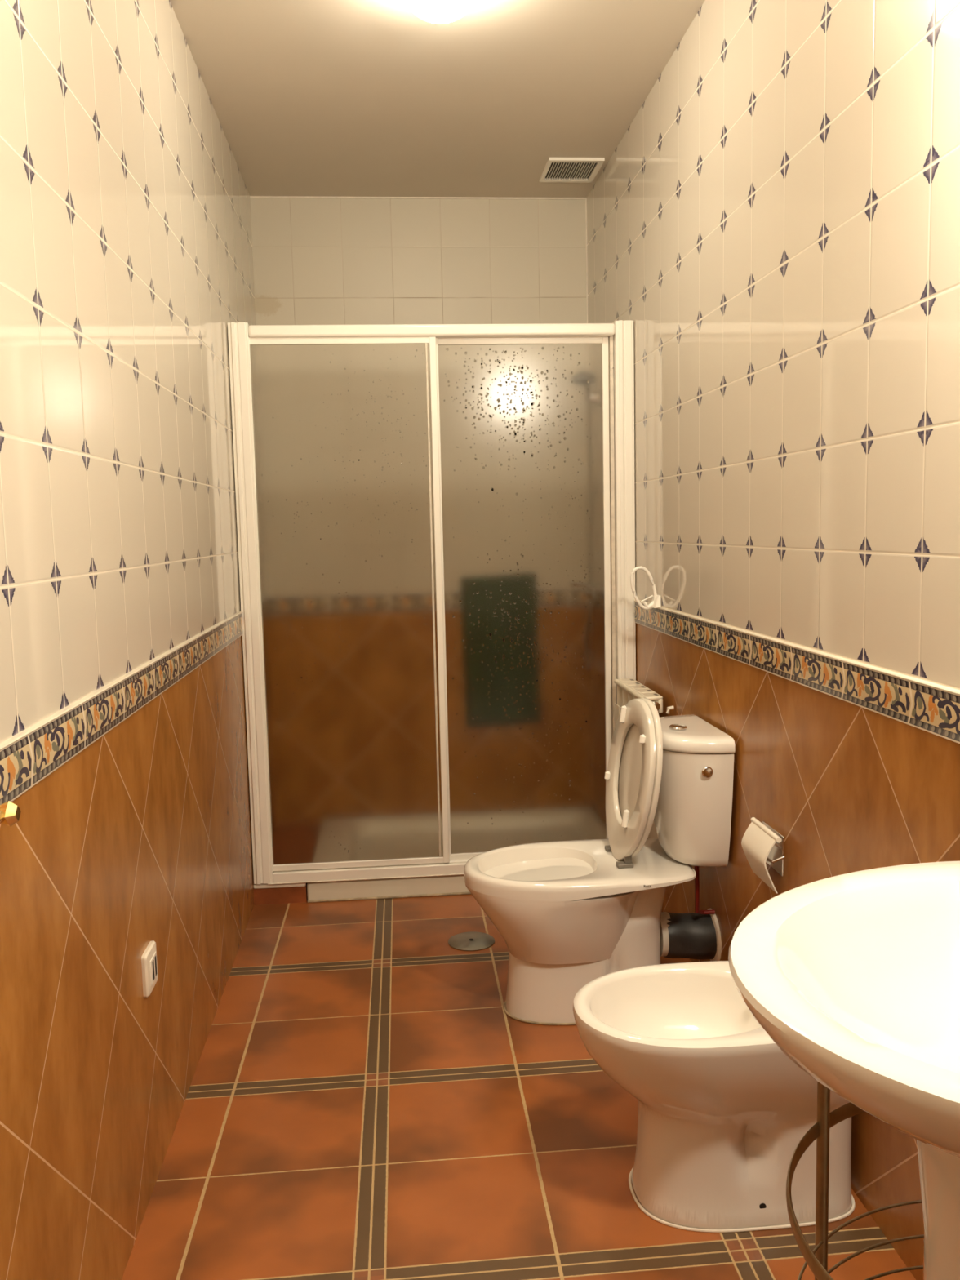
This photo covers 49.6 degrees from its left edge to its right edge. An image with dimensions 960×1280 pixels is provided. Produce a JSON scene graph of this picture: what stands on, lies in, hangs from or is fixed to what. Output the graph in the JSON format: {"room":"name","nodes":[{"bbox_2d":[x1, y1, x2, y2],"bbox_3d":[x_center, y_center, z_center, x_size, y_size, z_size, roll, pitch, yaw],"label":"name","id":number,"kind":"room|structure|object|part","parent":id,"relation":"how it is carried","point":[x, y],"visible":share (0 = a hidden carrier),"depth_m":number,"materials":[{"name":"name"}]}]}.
{"room":"bathroom","nodes":[
{"label":"bathroom","id":0,"kind":"room"},
{"bbox_2d":[0,0,255,1279],"bbox_3d":[-0.709,-0.195,1.737,0.100,2.615,5.108,-2,6,-5],"label":"wall","id":1,"kind":"structure","parent":0,"point":[126,256],"depth_m":1.86,"materials":[{"name":"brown tile"}]},
{"bbox_2d":[0,800,20,826],"bbox_3d":[-0.562,0.235,1.035,0.044,0.048,0.500,-2,6,-5],"label":"towel rail","id":2,"kind":"object","parent":1,"relation":"attached to","point":[10,812],"visible":1,"depth_m":1.25,"materials":[{"name":"gold metal"}]},
{"bbox_3d":[-0.557,0.236,1.018,0.016,0.016,0.465,-2,6,-5],"label":"rail","id":3,"kind":"part","parent":2,"relation":"part of","materials":[{"name":"gold metal"}]},
{"bbox_2d":[0,611,242,751],"bbox_3d":[-0.653,0.088,1.772,0.018,0.006,5.108,-2,6,-5],"label":"trim","id":4,"kind":"structure","parent":1,"relation":"attached to","point":[32,729],"depth_m":1.74,"materials":[{"name":"beige ceramic"}]},
{"bbox_2d":[0,613,243,804],"bbox_3d":[-0.653,0.128,1.776,0.016,0.074,5.108,-2,6,-5],"label":"trim","id":5,"kind":"structure","parent":1,"relation":"attached to","point":[28,761],"depth_m":1.73,"materials":[{"name":"tile"}]},
{"bbox_2d":[141,940,157,997],"bbox_3d":[-0.652,0.651,2.060,0.014,0.085,0.085,-2,6,-5],"label":"wall socket","id":6,"kind":"object","parent":1,"relation":"attached to","point":[148,958],"visible":1,"depth_m":2.03,"materials":[{"name":"white plastic"}]},
{"bbox_2d":[253,882,306,888],"bbox_3d":[-0.698,0.850,3.632,0.180,0.016,0.056,-2,6,-5],"label":"trim","id":7,"kind":"structure","parent":1,"relation":"attached to","point":[289,885],"depth_m":3.60,"materials":[{"name":"plastic"}]},
{"bbox_2d":[253,882,307,905],"bbox_3d":[-0.731,0.847,4.015,0.180,0.058,0.809,-2,6,-5],"label":"trim","id":8,"kind":"structure","parent":1,"relation":"attached to","point":[296,894],"depth_m":3.62,"materials":[{"name":"tile"}]},
{"bbox_2d":[249,198,586,324],"bbox_3d":[-0.215,-0.490,4.379,1.554,2.615,0.100,-2,6,-5],"label":"wall","id":9,"kind":"structure","parent":0,"point":[317,261],"depth_m":4.21,"materials":[{"name":"beige tile"}]},
{"bbox_2d":[249,195,586,199],"bbox_3d":[-0.239,-1.782,4.187,1.354,0.006,0.005,-2,6,-5],"label":"trim","id":10,"kind":"structure","parent":9,"relation":"attached to","point":[251,197],"depth_m":4.18,"materials":[{"name":"plastic"}]},
{"bbox_2d":[169,0,705,197],"bbox_3d":[-0.015,-1.567,1.654,1.554,0.100,5.308,-2,6,-5],"label":"ceiling","id":11,"kind":"structure","parent":0,"point":[314,98],"depth_m":3.14,"materials":[{"name":"paint"}]},
{"bbox_2d":[404,0,475,23],"bbox_3d":[-0.097,-1.556,2.512,0.196,0.103,0.196,-2,6,-5],"label":"ceiling lamp","id":12,"kind":"object","parent":11,"relation":"attached to","point":[435,11],"visible":1,"depth_m":2.50,"materials":[{"name":"white glass"}]},
{"bbox_2d":[539,157,604,182],"bbox_3d":[0.342,-1.761,3.898,0.204,0.010,0.240,-2,6,-5],"label":"ceiling vent","id":13,"kind":"object","parent":11,"relation":"in","point":[582,170],"visible":1,"depth_m":3.89,"materials":[{"name":"white metal"}]},
{"bbox_2d":[121,893,915,1279],"bbox_3d":[0.046,1.132,1.945,1.554,0.100,5.308,-2,6,-5],"label":"floor","id":14,"kind":"structure","parent":0,"point":[364,1100],"depth_m":2.19,"materials":[{"name":"tile"}]},
{"bbox_2d":[306,875,471,902],"bbox_3d":[-0.056,0.818,4.068,1.171,0.074,0.816,-2,6,-5],"label":"shower tray","id":15,"kind":"object","parent":14,"relation":"on","point":[450,885],"visible":0.12,"depth_m":3.64,"materials":[{"name":"white ceramic"}]},
{"bbox_2d":[227,320,635,884],"bbox_3d":[-0.134,-0.118,3.576,1.348,1.894,0.066,-2,6,-5],"label":"screen","id":16,"kind":"object","parent":15,"relation":"on","point":[436,522],"visible":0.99,"depth_m":3.56,"materials":[{"name":"white glass"}]},
{"bbox_3d":[-0.455,-0.993,3.445,0.616,0.026,0.014,-2,6,-5],"label":"door panel","id":17,"kind":"part","parent":16,"relation":"part of","materials":[{"name":"white metal"}]},
{"bbox_3d":[-0.444,-0.104,3.540,0.598,1.770,0.004,-2,6,-5],"label":"frosted pane","id":18,"kind":"part","parent":16,"relation":"part of","materials":[{"name":"clear glass"}]},
{"bbox_3d":[-0.113,0.800,3.678,1.220,0.040,0.060,-2,6,-5],"label":"rail","id":19,"kind":"part","parent":16,"relation":"part of","materials":[{"name":"white metal"}]},
{"bbox_3d":[-0.154,-1.033,3.480,1.220,0.040,0.060,-2,6,-5],"label":"rail","id":20,"kind":"part","parent":16,"relation":"part of","materials":[{"name":"white metal"}]},
{"bbox_3d":[0.141,-1.015,3.522,0.596,0.026,0.014,-2,6,-5],"label":"door panel","id":21,"kind":"part","parent":16,"relation":"part of","materials":[{"name":"white metal"}]},
{"bbox_3d":[0.157,-0.126,3.618,0.568,1.770,0.004,-2,6,-5],"label":"frosted pane","id":22,"kind":"part","parent":16,"relation":"part of","materials":[{"name":"clear glass"}]},
{"bbox_2d":[448,931,494,951],"bbox_3d":[-0.027,0.939,3.247,0.146,0.008,0.146,-2,6,-5],"label":"floor drain","id":23,"kind":"object","parent":14,"relation":"on","point":[470,940],"visible":1,"depth_m":3.23,"materials":[{"name":"metal"}]},
{"bbox_2d":[463,697,735,1025],"bbox_3d":[0.290,0.571,2.761,0.669,0.829,0.373,-2,6,-5],"label":"toilet","id":24,"kind":"object","parent":14,"relation":"on","point":[568,915],"visible":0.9,"depth_m":2.67,"materials":[{"name":"white ceramic"}]},
{"bbox_3d":[0.255,0.785,2.781,0.589,0.402,0.372,-2,6,-5],"label":"bowl","id":25,"kind":"part","parent":24,"relation":"part of","materials":[{"name":"white ceramic"}]},
{"bbox_3d":[0.394,0.369,2.750,0.081,0.427,0.360,-2,6,-5],"label":"seat","id":26,"kind":"part","parent":24,"relation":"part of","materials":[{"name":"white plastic"}]},
{"bbox_3d":[0.412,0.367,2.751,0.082,0.426,0.360,-2,6,-5],"label":"seat","id":27,"kind":"part","parent":24,"relation":"part of","materials":[{"name":"white plastic"}]},
{"bbox_3d":[0.525,0.247,2.748,0.182,0.038,0.366,-2,6,-5],"label":"cistern lid","id":28,"kind":"part","parent":24,"relation":"part of","materials":[{"name":"white ceramic"}]},
{"bbox_2d":[694,866,715,915],"bbox_3d":[0.598,0.661,2.793,0.086,0.171,0.030,-7,8,-42],"label":"hose","id":29,"kind":"object","parent":24,"relation":"attached to","point":[697,910],"visible":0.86,"depth_m":2.77,"materials":[{"name":"brown metal"}]},
{"bbox_2d":[572,960,855,1232],"bbox_3d":[0.441,0.844,1.996,0.525,0.446,0.353,-2,6,-5],"label":"bidet","id":30,"kind":"object","parent":14,"relation":"on","point":[723,1114],"visible":0.77,"depth_m":1.90,"materials":[{"name":"white ceramic"}]},
{"bbox_2d":[728,861,959,1279],"bbox_3d":[0.526,0.699,1.101,0.511,0.921,0.682,-2,6,-5],"label":"washbasin","id":31,"kind":"object","parent":14,"relation":"on","point":[855,976],"visible":1,"depth_m":1.16,"materials":[{"name":"white ceramic"}]},
{"bbox_2d":[786,1081,924,1279],"bbox_3d":[0.565,0.769,1.172,0.412,0.765,0.594,-2,6,-5],"label":"metal rack","id":32,"kind":"object","parent":14,"relation":"on","point":[816,1260],"visible":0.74,"depth_m":1.38,"materials":[{"name":"brown metal"}]},
{"bbox_3d":[0.458,0.747,1.391,0.016,0.765,0.016,-2,6,-5],"label":"post","id":33,"kind":"part","parent":32,"relation":"part of","materials":[{"name":"metal"}]},
{"bbox_2d":[586,0,959,1279],"bbox_3d":[0.740,-0.240,1.862,0.100,2.615,5.108,-2,6,-5],"label":"wall","id":34,"kind":"structure","parent":0,"point":[775,224],"depth_m":2.11,"materials":[{"name":"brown tile"}]},
{"bbox_2d":[585,199,587,323],"bbox_3d":[0.451,-1.015,4.330,0.004,1.579,0.006,-2,6,-5],"label":"trim","id":35,"kind":"structure","parent":34,"relation":"attached to","point":[585,199],"depth_m":4.27,"materials":[{"name":"plastic"}]},
{"bbox_2d":[613,678,674,839],"bbox_3d":[0.534,0.532,3.411,0.086,0.758,0.454,-2,6,-5],"label":"radiator","id":36,"kind":"object","parent":34,"relation":"attached to","point":[628,689],"visible":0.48,"depth_m":3.39,"materials":[{"name":"white metal"}]},
{"bbox_2d":[630,565,661,609],"bbox_3d":[0.522,-0.164,3.300,0.088,0.141,0.078,-2,6,-5],"label":"towel ring","id":37,"kind":"object","parent":34,"relation":"attached to","point":[655,602],"visible":1,"depth_m":3.30,"materials":[{"name":"white metal"}]},
{"bbox_3d":[0.540,-0.110,3.313,0.043,0.030,0.018,-2,6,-5],"label":"arm","id":38,"kind":"part","parent":37,"relation":"part of","materials":[{"name":"white metal"}]},
{"bbox_2d":[659,908,721,960],"bbox_3d":[0.561,0.815,2.842,0.155,0.150,0.149,-2,6,-5],"label":"pipe","id":39,"kind":"object","parent":34,"relation":"attached to","point":[693,935],"visible":0.84,"depth_m":2.79,"materials":[{"name":"plastic"}]},
{"bbox_2d":[741,817,785,893],"bbox_3d":[0.644,0.487,2.357,0.052,0.129,0.162,-2,6,-5],"label":"toilet paper holder","id":40,"kind":"object","parent":34,"relation":"attached to","point":[762,843],"visible":1,"depth_m":2.34,"materials":[{"name":"silver metal"}]},
{"bbox_3d":[0.666,0.473,2.363,0.005,0.092,0.125,-2,6,-5],"label":"wall plate","id":41,"kind":"part","parent":40,"relation":"part of","materials":[{"name":"silver metal"}]},
{"bbox_2d":[634,601,959,743],"bbox_3d":[0.699,0.085,1.893,0.016,0.074,5.108,-2,6,-5],"label":"trim","id":42,"kind":"structure","parent":34,"relation":"attached to","point":[932,710],"depth_m":2.02,"materials":[{"name":"tile"}]},
{"bbox_2d":[634,600,959,695],"bbox_3d":[0.697,0.045,1.888,0.018,0.006,5.108,-2,6,-5],"label":"trim","id":43,"kind":"structure","parent":34,"relation":"attached to","point":[955,691],"depth_m":2.00,"materials":[{"name":"beige ceramic"}]}
]}

